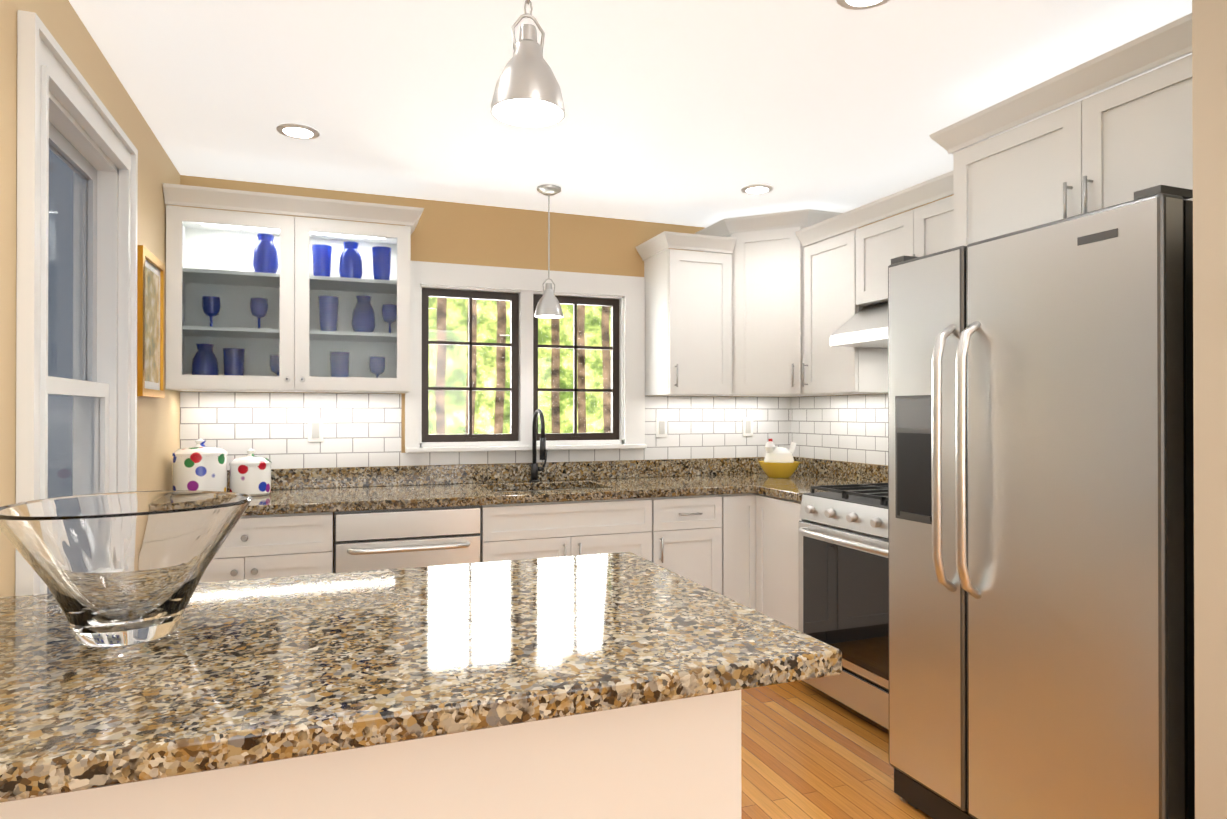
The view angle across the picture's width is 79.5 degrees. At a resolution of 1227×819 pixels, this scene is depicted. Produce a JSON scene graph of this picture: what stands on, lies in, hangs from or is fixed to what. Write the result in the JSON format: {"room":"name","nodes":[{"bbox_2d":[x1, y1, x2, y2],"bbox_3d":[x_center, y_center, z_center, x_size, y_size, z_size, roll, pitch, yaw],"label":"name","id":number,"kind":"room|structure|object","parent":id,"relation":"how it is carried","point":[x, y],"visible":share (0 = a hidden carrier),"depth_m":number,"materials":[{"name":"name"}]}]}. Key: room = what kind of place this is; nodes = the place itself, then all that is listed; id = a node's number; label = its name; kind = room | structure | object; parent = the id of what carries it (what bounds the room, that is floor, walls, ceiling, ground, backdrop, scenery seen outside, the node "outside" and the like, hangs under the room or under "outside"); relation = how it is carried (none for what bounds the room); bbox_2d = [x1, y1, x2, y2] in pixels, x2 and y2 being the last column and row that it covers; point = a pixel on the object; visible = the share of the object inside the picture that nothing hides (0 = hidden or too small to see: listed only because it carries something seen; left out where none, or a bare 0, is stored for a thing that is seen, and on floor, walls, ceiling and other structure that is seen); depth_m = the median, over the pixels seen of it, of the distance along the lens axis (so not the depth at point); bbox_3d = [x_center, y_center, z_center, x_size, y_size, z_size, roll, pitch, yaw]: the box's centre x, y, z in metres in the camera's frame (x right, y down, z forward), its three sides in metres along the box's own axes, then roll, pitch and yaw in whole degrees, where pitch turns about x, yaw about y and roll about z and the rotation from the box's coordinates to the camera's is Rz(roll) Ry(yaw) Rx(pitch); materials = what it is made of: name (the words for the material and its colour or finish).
{"room":"kitchen","nodes":[
{"label":"kitchen","id":0,"kind":"room"},
{"bbox_2d":[0,0,179,596],"bbox_3d":[-0.959,0.087,0.467,0.120,2.400,6.350,0,0,-21],"label":"wall","id":1,"kind":"structure","parent":0,"point":[9,9],"depth_m":2.03,"materials":[{"name":"beige paint"}]},
{"bbox_2d":[137,245,164,397],"bbox_3d":[-1.792,-0.323,2.864,0.020,0.550,0.380,0,0,-21],"label":"picture frame","id":2,"kind":"object","parent":1,"relation":"attached to","point":[150,324],"visible":1,"depth_m":2.85,"materials":[{"name":"gold metal"}]},
{"bbox_2d":[180,175,751,572],"bbox_3d":[-0.477,0.103,4.111,3.610,2.400,0.120,0,0,-21],"label":"wall","id":3,"kind":"structure","parent":0,"point":[466,234],"depth_m":4.01,"materials":[{"name":"brown paint"}]},
{"bbox_2d":[163,183,423,392],"bbox_3d":[-1.457,-0.515,3.459,1.066,0.860,0.402,0,0,-21],"label":"upper cabinet","id":4,"kind":"object","parent":3,"relation":"attached to","point":[260,301],"visible":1,"depth_m":3.30,"materials":[{"name":"white wood"}]},
{"bbox_2d":[180,392,787,469],"bbox_3d":[-0.454,0.106,4.050,3.367,0.372,0.007,0,0,-21],"label":"tile backsplash","id":5,"kind":"structure","parent":3,"relation":"attached to","point":[361,429],"depth_m":3.76,"materials":[{"name":"white tile"}]},
{"bbox_2d":[308,419,322,441],"bbox_3d":[-1.475,0.103,3.654,0.072,0.115,0.008,0,0,-21],"label":"electrical outlet plate","id":6,"kind":"object","parent":5,"relation":"attached to","point":[315,430],"visible":1,"depth_m":3.65,"materials":[{"name":"white plastic"}]},
{"bbox_2d":[656,418,666,437],"bbox_3d":[0.283,0.106,4.322,0.072,0.115,0.008,0,0,-21],"label":"electrical outlet plate","id":7,"kind":"object","parent":5,"relation":"attached to","point":[661,427],"visible":1,"depth_m":4.32,"materials":[{"name":"white plastic"}]},
{"bbox_2d":[743,418,752,435],"bbox_3d":[0.825,0.107,4.528,0.072,0.115,0.008,0,0,-21],"label":"electrical outlet plate","id":8,"kind":"object","parent":5,"relation":"attached to","point":[747,426],"visible":1,"depth_m":4.53,"materials":[{"name":"white plastic"}]},
{"bbox_2d":[405,261,646,452],"bbox_3d":[-0.465,-0.272,4.089,1.340,0.990,0.170,0,0,-21],"label":"window","id":9,"kind":"structure","parent":3,"relation":"in","point":[520,290],"depth_m":4.05,"materials":[{"name":"white wood"}]},
{"bbox_2d":[636,231,736,395],"bbox_3d":[0.403,-0.512,4.166,0.438,0.860,0.402,0,0,-21],"label":"upper cabinet","id":10,"kind":"object","parent":3,"relation":"attached to","point":[688,322],"visible":1,"depth_m":4.05,"materials":[{"name":"white wood"}]},
{"bbox_2d":[69,0,1191,227],"bbox_3d":[0.672,-1.160,1.093,3.610,0.100,6.590,0,0,-21],"label":"ceiling","id":11,"kind":"structure","parent":0,"point":[693,112],"depth_m":2.54,"materials":[{"name":"white paint"}]},
{"bbox_2d":[276,123,319,138],"bbox_3d":[-1.245,-1.097,2.915,0.160,0.009,0.160,0,0,-21],"label":"recessed light","id":12,"kind":"object","parent":11,"relation":"in","point":[296,130],"visible":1,"depth_m":2.91,"materials":[{"name":"white"}]},
{"bbox_2d":[490,0,565,127],"bbox_3d":[-0.164,-0.838,1.420,0.144,0.538,0.144,0,0,-21],"label":"pendant light","id":13,"kind":"object","parent":11,"relation":"hanging from","point":[527,93],"visible":1,"depth_m":1.39,"materials":[{"name":"silver metal"}]},
{"bbox_2d":[534,184,562,318],"bbox_3d":[-0.320,-0.778,3.661,0.144,0.638,0.144,0,0,-21],"label":"light","id":14,"kind":"object","parent":11,"relation":"hanging from","point":[548,306],"visible":1,"depth_m":3.63,"materials":[{"name":"silver metal"}]},
{"bbox_2d":[741,184,772,193],"bbox_3d":[0.714,-1.093,3.670,0.160,0.009,0.160,0,0,-21],"label":"recessed light","id":15,"kind":"object","parent":11,"relation":"in","point":[757,189],"visible":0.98,"depth_m":3.66,"materials":[{"name":"white"}]},
{"bbox_2d":[836,0,889,9],"bbox_3d":[0.671,-1.101,1.953,0.160,0.009,0.160,0,0,-21],"label":"recessed light","id":16,"kind":"object","parent":11,"relation":"in","point":[858,4],"visible":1,"depth_m":2.00,"materials":[{"name":"white"}]},
{"bbox_2d":[741,681,932,818],"bbox_3d":[0.672,1.340,1.082,3.610,0.100,6.590,0,0,-21],"label":"floor","id":17,"kind":"structure","parent":0,"point":[808,751],"depth_m":2.73,"materials":[{"name":"brown wood"}]},
{"bbox_2d":[0,767,231,818],"bbox_3d":[-0.916,0.856,1.256,0.519,0.868,0.600,0,0,-21],"label":"base cabinet","id":18,"kind":"object","parent":17,"relation":"on","point":[207,794],"depth_m":1.02,"materials":[{"name":"white wood"}]},
{"bbox_2d":[199,512,332,582],"bbox_3d":[-1.593,0.865,3.251,0.667,0.869,0.628,0,0,-21],"label":"base cabinet","id":19,"kind":"object","parent":17,"relation":"on","point":[269,546],"visible":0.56,"depth_m":3.03,"materials":[{"name":"white wood"}]},
{"bbox_2d":[232,720,539,818],"bbox_3d":[-0.518,0.857,1.407,0.572,0.868,0.600,0,0,-21],"label":"base cabinet","id":20,"kind":"object","parent":17,"relation":"on","point":[488,773],"depth_m":1.14,"materials":[{"name":"white wood"}]},
{"bbox_2d":[334,505,480,572],"bbox_3d":[-0.980,0.866,3.462,0.618,0.868,0.649,0,0,-21],"label":"dishwasher","id":21,"kind":"object","parent":17,"relation":"on","point":[366,540],"visible":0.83,"depth_m":3.20,"materials":[{"name":"grey metal"}]},
{"bbox_2d":[480,498,651,561],"bbox_3d":[-0.301,0.867,3.740,0.836,0.869,0.633,0,0,-21],"label":"base cabinet","id":22,"kind":"object","parent":17,"relation":"on","point":[521,531],"visible":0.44,"depth_m":3.47,"materials":[{"name":"white wood"}]},
{"bbox_2d":[227,457,833,515],"bbox_3d":[-0.339,0.361,3.746,3.366,0.140,0.654,0,0,-21],"label":"countertop","id":23,"kind":"structure","parent":22,"relation":"on","point":[307,490],"depth_m":3.73,"materials":[{"name":"brown stone"}]},
{"bbox_2d":[172,438,227,491],"bbox_3d":[-1.818,0.257,3.248,0.214,0.260,0.214,0,0,-21],"label":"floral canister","id":24,"kind":"object","parent":23,"relation":"on","point":[200,466],"visible":0.81,"depth_m":3.17,"materials":[{"name":"ceramic"}]},
{"bbox_2d":[229,449,271,495],"bbox_3d":[-1.653,0.283,3.364,0.173,0.210,0.173,0,0,-21],"label":"floral canister","id":25,"kind":"object","parent":23,"relation":"on","point":[250,473],"visible":0.96,"depth_m":3.30,"materials":[{"name":"ceramic"}]},
{"bbox_2d":[529,409,547,481],"bbox_3d":[-0.377,0.194,3.930,0.104,0.395,0.215,0,0,-21],"label":"faucet","id":26,"kind":"object","parent":23,"relation":"on","point":[535,468],"visible":0.98,"depth_m":3.98,"materials":[{"name":"black metal"}]},
{"bbox_2d":[503,488,588,491],"bbox_3d":[-0.344,0.527,3.774,0.620,0.189,0.400,0,0,-21],"label":"undermount sink","id":27,"kind":"object","parent":23,"relation":"in","point":[555,489],"visible":0.06,"depth_m":3.98,"materials":[{"name":"silver metal"}]},
{"bbox_2d":[758,439,799,477],"bbox_3d":[0.961,0.281,4.282,0.240,0.224,0.240,0,0,-21],"label":"bowl","id":28,"kind":"object","parent":23,"relation":"on","point":[778,462],"visible":1,"depth_m":4.22,"materials":[{"name":"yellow ceramic"}]},
{"bbox_2d":[536,690,740,818],"bbox_3d":[-0.121,0.857,1.558,0.517,0.868,0.600,0,0,-21],"label":"base cabinet","id":29,"kind":"object","parent":17,"relation":"on","point":[676,759],"depth_m":1.28,"materials":[{"name":"white wood"}]},
{"bbox_2d":[0,552,841,802],"bbox_3d":[-0.460,0.401,1.329,1.423,0.040,0.890,0,0,-21],"label":"countertop","id":30,"kind":"structure","parent":29,"relation":"on","point":[228,674],"depth_m":1.11,"materials":[{"name":"stone"}]},
{"bbox_2d":[0,491,252,646],"bbox_3d":[-0.811,0.267,1.247,0.364,0.224,0.365,0,0,-21],"label":"glass bowl","id":31,"kind":"object","parent":30,"relation":"on","point":[118,569],"visible":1,"depth_m":1.16,"materials":[{"name":"clear glass"}]},
{"bbox_2d":[651,495,721,593],"bbox_3d":[0.275,0.868,3.958,0.385,0.869,0.633,0,0,-21],"label":"base cabinet","id":32,"kind":"object","parent":17,"relation":"on","point":[686,531],"visible":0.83,"depth_m":3.70,"materials":[{"name":"white wood"}]},
{"bbox_2d":[720,493,757,609],"bbox_3d":[0.554,0.868,4.082,0.215,0.869,0.600,0,0,-21],"label":"panel","id":33,"kind":"object","parent":17,"relation":"on","point":[739,548],"visible":0.4,"depth_m":3.81,"materials":[{"name":"white wood"}]},
{"bbox_2d":[756,494,803,629],"bbox_3d":[1.109,0.867,3.749,0.640,0.869,0.411,0,0,-21],"label":"base cabinet","id":34,"kind":"object","parent":17,"relation":"on","point":[777,558],"visible":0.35,"depth_m":3.65,"materials":[{"name":"white wood"}]},
{"bbox_2d":[747,461,887,501],"bbox_3d":[1.094,0.361,3.733,0.696,0.140,0.389,0,0,-21],"label":"countertop","id":35,"kind":"structure","parent":34,"relation":"on","point":[807,474],"depth_m":4.02,"materials":[{"name":"brown stone"}]},
{"bbox_2d":[799,483,888,729],"bbox_3d":[1.276,0.824,3.181,0.732,0.950,0.758,0,0,-21],"label":"range","id":36,"kind":"object","parent":17,"relation":"on","point":[843,571],"visible":0.38,"depth_m":3.10,"materials":[{"name":"grey metal"}]},
{"bbox_2d":[888,185,1194,818],"bbox_3d":[1.475,0.396,2.209,1.011,1.798,0.880,0,0,-21],"label":"refrigerator","id":37,"kind":"object","parent":17,"relation":"on","point":[1041,517],"visible":1,"depth_m":1.91,"materials":[{"name":"grey metal"}]},
{"bbox_2d":[801,194,953,465],"bbox_3d":[2.304,0.092,1.707,0.120,2.400,6.350,0,0,-21],"label":"wall","id":38,"kind":"structure","parent":0,"point":[866,225],"depth_m":3.85,"materials":[{"name":"brown paint"}]},
{"bbox_2d":[695,209,857,396],"bbox_3d":[0.923,-0.569,4.215,0.674,0.975,0.680,0,0,-21],"label":"upper cabinet","id":39,"kind":"object","parent":38,"relation":"attached to","point":[768,306],"visible":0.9,"depth_m":4.03,"materials":[{"name":"white wood"}]},
{"bbox_2d":[788,394,887,464],"bbox_3d":[1.442,0.023,3.792,0.006,0.638,1.770,0,0,-21],"label":"tile backsplash","id":40,"kind":"structure","parent":38,"relation":"attached to","point":[848,428],"depth_m":4.18,"materials":[{"name":"white tile"}]},
{"bbox_2d":[802,226,887,394],"bbox_3d":[1.252,-0.475,3.810,0.347,0.785,0.413,0,0,-21],"label":"upper cabinet","id":41,"kind":"object","parent":38,"relation":"attached to","point":[830,306],"depth_m":3.72,"materials":[{"name":"white wood"}]},
{"bbox_2d":[830,302,887,347],"bbox_3d":[1.392,-0.400,3.231,0.497,0.198,0.758,0,0,-21],"label":"steel range hood","id":42,"kind":"object","parent":38,"relation":"attached to","point":[865,327],"visible":0.29,"depth_m":3.37,"materials":[{"name":"silver metal"}]},
{"bbox_2d":[856,195,953,305],"bbox_3d":[1.447,-0.686,3.253,0.380,0.370,0.762,0,0,-21],"label":"upper cabinet","id":43,"kind":"object","parent":38,"relation":"attached to","point":[927,229],"visible":0.31,"depth_m":3.31,"materials":[{"name":"white wood"}]},
{"bbox_2d":[929,13,1192,247],"bbox_3d":[1.637,0.157,2.281,0.712,2.275,1.012,0,0,-21],"label":"upper cabinet","id":44,"kind":"object","parent":38,"relation":"attached to","point":[1119,143],"visible":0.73,"depth_m":2.15,"materials":[{"name":"white wood"}]},
{"bbox_2d":[1192,0,1226,818],"bbox_3d":[2.301,0.086,0.139,1.000,2.400,3.420,0,0,-21],"label":"wall","id":45,"kind":"structure","parent":0,"point":[1209,69],"depth_m":1.53,"materials":[{"name":"beige paint"}]},
{"label":"outside","id":46,"kind":"structure","parent":0,"visible":0},
{"bbox_2d":[47,149,73,593],"bbox_3d":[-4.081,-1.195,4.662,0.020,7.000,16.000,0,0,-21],"label":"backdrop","id":47,"kind":"structure","parent":46,"point":[58,338],"depth_m":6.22,"materials":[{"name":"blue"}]},
{"bbox_3d":[-1.573,0.984,2.080,0.120,0.620,0.750,0,0,-21],"label":"wall","id":48,"kind":"structure","parent":0,"visible":0},
{"bbox_2d":[15,10,137,595],"bbox_3d":[-1.557,-0.066,2.091,0.154,1.673,0.943,0,0,-21],"label":"window","id":49,"kind":"structure","parent":48,"relation":"in","point":[64,115],"depth_m":2.22,"materials":[{"name":"white wood"}]},
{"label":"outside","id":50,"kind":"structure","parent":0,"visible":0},
{"bbox_2d":[429,297,610,433],"bbox_3d":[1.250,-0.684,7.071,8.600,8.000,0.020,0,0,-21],"label":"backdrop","id":51,"kind":"structure","parent":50,"point":[589,378],"depth_m":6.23,"materials":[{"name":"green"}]}
]}

